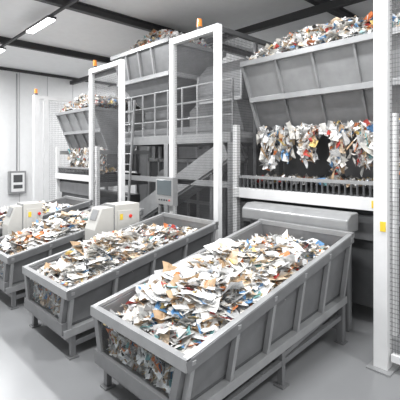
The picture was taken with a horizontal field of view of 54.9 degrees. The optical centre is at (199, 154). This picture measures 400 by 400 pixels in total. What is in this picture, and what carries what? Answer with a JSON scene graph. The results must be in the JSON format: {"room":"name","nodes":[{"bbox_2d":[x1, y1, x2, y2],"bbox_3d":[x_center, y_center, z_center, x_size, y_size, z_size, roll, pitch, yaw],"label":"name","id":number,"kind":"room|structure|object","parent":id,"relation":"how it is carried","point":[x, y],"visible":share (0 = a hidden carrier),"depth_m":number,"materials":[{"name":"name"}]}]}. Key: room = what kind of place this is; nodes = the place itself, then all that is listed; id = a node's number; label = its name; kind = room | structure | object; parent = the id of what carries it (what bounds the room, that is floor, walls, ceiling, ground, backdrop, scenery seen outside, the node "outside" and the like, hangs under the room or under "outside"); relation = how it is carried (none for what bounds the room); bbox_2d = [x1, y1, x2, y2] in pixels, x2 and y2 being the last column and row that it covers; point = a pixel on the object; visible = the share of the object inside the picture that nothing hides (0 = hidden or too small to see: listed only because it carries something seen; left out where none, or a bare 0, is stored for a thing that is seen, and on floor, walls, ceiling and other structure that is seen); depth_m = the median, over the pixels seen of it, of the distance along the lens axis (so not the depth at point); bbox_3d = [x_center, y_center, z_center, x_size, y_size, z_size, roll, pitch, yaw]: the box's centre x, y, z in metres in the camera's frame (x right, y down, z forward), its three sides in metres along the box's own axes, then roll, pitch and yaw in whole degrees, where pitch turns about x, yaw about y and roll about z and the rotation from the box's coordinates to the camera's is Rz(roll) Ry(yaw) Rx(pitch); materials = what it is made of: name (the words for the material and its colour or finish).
{"room":"waste facility","nodes":[
{"label":"waste facility","id":0,"kind":"room"},
{"bbox_2d":[0,70,130,211],"bbox_3d":[-8.984,-0.550,14.384,15.000,5.900,0.212,0,0,-44],"label":"wall","id":1,"kind":"structure","parent":0,"point":[46,86],"depth_m":16.03,"materials":[{"name":"white paint"}]},
{"bbox_2d":[8,73,25,193],"bbox_3d":[-7.402,-0.875,15.588,0.650,4.850,0.210,0,0,-44],"label":"switch box","id":2,"kind":"object","parent":1,"relation":"attached to","point":[16,179],"visible":1,"depth_m":15.58,"materials":[{"name":"paint"}]},
{"bbox_2d":[0,67,116,85],"bbox_3d":[-8.898,-3.435,14.272,14.970,0.110,0.067,0,0,-44],"label":"ceiling beam","id":3,"kind":"structure","parent":1,"relation":"attached to","point":[1,68],"depth_m":16.38,"materials":[{"name":"black metal"}]},
{"bbox_2d":[0,219,399,399],"bbox_3d":[-1.809,2.500,7.072,15.200,0.200,20.700,0,0,-44],"label":"floor","id":4,"kind":"structure","parent":0,"point":[34,365],"depth_m":4.31,"materials":[{"name":"grey concrete"}]},
{"bbox_2d":[2,201,42,235],"bbox_3d":[-3.517,1.677,7.656,0.650,1.445,0.390,0,0,-44],"label":"cabinet","id":5,"kind":"object","parent":4,"relation":"on","point":[20,216],"visible":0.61,"depth_m":7.53,"materials":[{"name":"metal"}]},
{"bbox_2d":[0,196,92,236],"bbox_3d":[-3.924,1.730,8.714,2.550,1.339,1.399,0,0,-44],"label":"bin","id":6,"kind":"object","parent":4,"relation":"on","point":[80,204],"visible":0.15,"depth_m":9.04,"materials":[{"name":"grey metal"}]},
{"bbox_2d":[0,200,72,227],"bbox_3d":[-3.944,1.546,8.715,2.440,0.927,1.272,0,0,-44],"label":"heap","id":7,"kind":"object","parent":6,"relation":"in","point":[48,207],"visible":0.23,"depth_m":8.80,"materials":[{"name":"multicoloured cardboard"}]},
{"bbox_2d":[0,202,143,309],"bbox_3d":[-2.503,1.730,7.237,2.550,1.339,1.399,0,0,-44],"label":"bin","id":8,"kind":"object","parent":4,"relation":"on","point":[11,276],"visible":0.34,"depth_m":6.11,"materials":[{"name":"grey metal"}]},
{"bbox_2d":[0,210,89,255],"bbox_3d":[-2.499,1.536,7.229,2.496,0.948,1.366,0,0,-44],"label":"heap","id":9,"kind":"object","parent":8,"relation":"in","point":[62,224],"visible":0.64,"depth_m":6.77,"materials":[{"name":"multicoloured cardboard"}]},
{"bbox_2d":[33,89,112,201],"bbox_3d":[-4.355,0.125,13.504,3.030,4.550,0.280,0,0,-44],"label":"fence","id":10,"kind":"object","parent":4,"relation":"on","point":[36,97],"visible":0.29,"depth_m":12.68,"materials":[{"name":"metal"}]},
{"bbox_2d":[55,107,151,205],"bbox_3d":[-3.123,0.520,12.331,2.060,3.760,2.860,0,0,-44],"label":"hopper","id":11,"kind":"object","parent":4,"relation":"on","point":[74,124],"visible":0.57,"depth_m":11.76,"materials":[{"name":"paint"}]},
{"bbox_2d":[67,147,116,173],"bbox_3d":[-3.359,0.190,12.114,1.150,0.879,2.361,0,0,-44],"label":"paper","id":12,"kind":"object","parent":11,"relation":"in","point":[78,157],"visible":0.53,"depth_m":12.06,"materials":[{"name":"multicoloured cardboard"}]},
{"bbox_2d":[60,93,141,111],"bbox_3d":[-3.155,-1.603,12.301,2.019,0.662,2.446,0,0,-44],"label":"heap","id":13,"kind":"object","parent":11,"relation":"on","point":[82,101],"visible":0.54,"depth_m":11.77,"materials":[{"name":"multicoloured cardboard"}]},
{"bbox_2d":[89,59,124,207],"bbox_3d":[-2.243,0.025,9.181,0.240,4.750,1.620,0,0,-44],"label":"fence","id":14,"kind":"object","parent":4,"relation":"on","point":[121,62],"visible":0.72,"depth_m":9.06,"materials":[{"name":"metal"}]},
{"bbox_2d":[85,201,138,239],"bbox_3d":[-1.518,1.627,6.748,0.870,1.545,0.410,0,0,-44],"label":"cabinet","id":15,"kind":"object","parent":4,"relation":"on","point":[113,216],"visible":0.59,"depth_m":6.59,"materials":[{"name":"paint"}]},
{"bbox_2d":[22,212,218,359],"bbox_3d":[-1.098,1.730,5.778,2.550,1.339,1.409,0,0,-44],"label":"bin","id":16,"kind":"object","parent":4,"relation":"on","point":[65,311],"visible":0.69,"depth_m":5.01,"materials":[{"name":"grey metal"}]},
{"bbox_2d":[37,223,197,288],"bbox_3d":[-1.107,1.540,5.767,2.459,0.939,1.374,0,0,-44],"label":"heap","id":17,"kind":"object","parent":16,"relation":"in","point":[87,259],"visible":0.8,"depth_m":5.33,"materials":[{"name":"multicoloured paper"}]},
{"bbox_2d":[156,176,177,214],"bbox_3d":[-0.651,1.410,7.340,0.200,1.980,0.560,0,0,-44],"label":"panel","id":18,"kind":"object","parent":4,"relation":"on","point":[166,187],"visible":0.82,"depth_m":7.22,"materials":[{"name":"paint"}]},
{"bbox_2d":[139,142,247,237],"bbox_3d":[-0.306,1.052,8.899,0.600,2.696,3.133,0,0,-44],"label":"conveyor","id":19,"kind":"object","parent":4,"relation":"on","point":[149,204],"visible":0.41,"depth_m":8.29,"materials":[{"name":"metal"}]},
{"bbox_2d":[118,78,277,234],"bbox_3d":[0.214,0.440,9.920,3.415,3.923,4.280,0,0,-44],"label":"platform","id":20,"kind":"object","parent":4,"relation":"on","point":[159,138],"visible":0.4,"depth_m":8.97,"materials":[{"name":"grey metal"}]},
{"bbox_2d":[110,37,226,131],"bbox_3d":[-0.851,-1.550,10.006,1.930,2.100,2.480,0,0,-44],"label":"hopper","id":21,"kind":"object","parent":20,"relation":"on","point":[146,66],"visible":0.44,"depth_m":9.37,"materials":[{"name":"grey paint"}]},
{"bbox_2d":[127,29,209,50],"bbox_3d":[-0.853,-2.811,10.002,1.834,0.756,2.392,0,0,-44],"label":"heap","id":22,"kind":"object","parent":21,"relation":"on","point":[155,35],"visible":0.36,"depth_m":9.42,"materials":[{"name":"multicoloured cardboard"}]},
{"bbox_2d":[199,57,252,130],"bbox_3d":[0.911,-1.300,8.968,1.450,1.600,1.360,0,0,-44],"label":"housing","id":23,"kind":"object","parent":20,"relation":"on","point":[224,111],"visible":0.41,"depth_m":8.41,"materials":[{"name":"grey paint"}]},
{"bbox_2d":[148,148,282,238],"bbox_3d":[0.373,1.115,10.212,1.900,2.530,3.600,0,0,-44],"label":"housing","id":24,"kind":"object","parent":4,"relation":"on","point":[155,165],"visible":0.18,"depth_m":9.48,"materials":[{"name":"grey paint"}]},
{"bbox_2d":[90,219,353,399],"bbox_3d":[0.418,1.696,4.455,2.900,1.409,1.499,0,0,-44],"label":"bin","id":25,"kind":"object","parent":4,"relation":"on","point":[273,327],"visible":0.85,"depth_m":3.75,"materials":[{"name":"grey metal"}]},
{"bbox_2d":[110,230,328,353],"bbox_3d":[0.424,1.507,4.448,2.804,1.005,1.358,0,0,-44],"label":"heap","id":26,"kind":"object","parent":25,"relation":"in","point":[181,305],"visible":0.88,"depth_m":3.92,"materials":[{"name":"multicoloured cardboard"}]},
{"bbox_2d":[169,18,284,240],"bbox_3d":[0.639,-0.010,7.679,2.310,4.820,1.420,0,0,-44],"label":"fence","id":27,"kind":"object","parent":4,"relation":"on","point":[217,29],"visible":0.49,"depth_m":6.89,"materials":[{"name":"metal"}]},
{"bbox_2d":[135,105,341,200],"bbox_3d":[0.856,0.190,12.898,1.480,4.380,8.600,0,0,-44],"label":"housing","id":28,"kind":"object","parent":4,"relation":"on","point":[141,189],"visible":0.02,"depth_m":14.52,"materials":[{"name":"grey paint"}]},
{"bbox_2d":[242,201,357,331],"bbox_3d":[1.434,1.595,5.821,0.340,1.610,1.800,0,0,-44],"label":"hood","id":29,"kind":"object","parent":4,"relation":"on","point":[316,217],"visible":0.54,"depth_m":5.46,"materials":[{"name":"paint"}]},
{"bbox_2d":[233,26,399,341],"bbox_3d":[2.301,0.370,6.694,2.060,4.060,3.085,0,0,-44],"label":"hopper","id":30,"kind":"object","parent":4,"relation":"on","point":[318,84],"visible":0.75,"depth_m":5.99,"materials":[{"name":"paint"}]},
{"bbox_2d":[246,11,399,59],"bbox_3d":[2.366,-1.881,6.561,1.983,0.655,2.746,0,0,-44],"label":"heap","id":31,"kind":"object","parent":30,"relation":"on","point":[337,28],"visible":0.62,"depth_m":5.95,"materials":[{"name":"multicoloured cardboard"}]},
{"bbox_2d":[253,118,399,188],"bbox_3d":[2.189,-0.019,6.401,1.210,1.129,2.871,0,0,-44],"label":"paper","id":32,"kind":"object","parent":30,"relation":"in","point":[270,152],"visible":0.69,"depth_m":6.25,"materials":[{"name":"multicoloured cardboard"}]},
{"bbox_2d":[366,0,399,377],"bbox_3d":[2.584,-0.250,3.805,0.300,5.300,1.760,0,0,-44],"label":"fence","id":33,"kind":"object","parent":4,"relation":"on","point":[383,357],"visible":1,"depth_m":4.29,"materials":[{"name":"metal"}]},
{"bbox_2d":[0,0,399,83],"bbox_3d":[-1.809,-3.600,7.072,15.200,0.200,20.700,0,0,-44],"label":"ceiling","id":34,"kind":"structure","parent":0,"point":[71,30],"depth_m":10.17,"materials":[{"name":"white paint"}]},
{"bbox_2d":[0,0,78,52],"bbox_3d":[-1.909,-3.235,7.392,0.200,0.130,19.300,0,0,-44],"label":"track","id":35,"kind":"object","parent":34,"relation":"attached to","point":[50,18],"visible":1,"depth_m":9.38,"materials":[{"name":"paint"}]},
{"bbox_2d":[0,36,112,63],"bbox_3d":[-6.014,-3.400,11.283,14.980,0.200,0.140,0,0,-44],"label":"ceiling beam","id":36,"kind":"structure","parent":34,"relation":"attached to","point":[16,43],"depth_m":12.49,"materials":[{"name":"black metal"}]},
{"bbox_2d":[35,0,252,57],"bbox_3d":[-3.241,-3.400,8.401,14.980,0.200,0.140,0,0,-44],"label":"ceiling beam","id":37,"kind":"structure","parent":34,"relation":"attached to","point":[80,7],"depth_m":9.51,"materials":[{"name":"black metal"}]},
{"bbox_2d":[70,0,365,84],"bbox_3d":[1.314,-3.220,9.869,0.140,0.160,20.400,0,0,-44],"label":"ceiling beam","id":38,"kind":"structure","parent":34,"relation":"attached to","point":[333,4],"depth_m":9.07,"materials":[{"name":"black metal"}]},
{"bbox_2d":[305,0,358,18],"bbox_3d":[-0.467,-3.400,5.518,14.980,0.200,0.140,0,0,-44],"label":"ceiling beam","id":39,"kind":"structure","parent":34,"relation":"attached to","point":[342,12],"depth_m":9.10,"materials":[{"name":"black metal"}]},
{"bbox_2d":[131,171,399,225],"bbox_3d":[3.591,-0.550,12.268,0.212,5.900,20.700,0,0,-44],"label":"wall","id":40,"kind":"structure","parent":0,"point":[132,186],"depth_m":19.33,"materials":[{"name":"white paint"}]}
]}

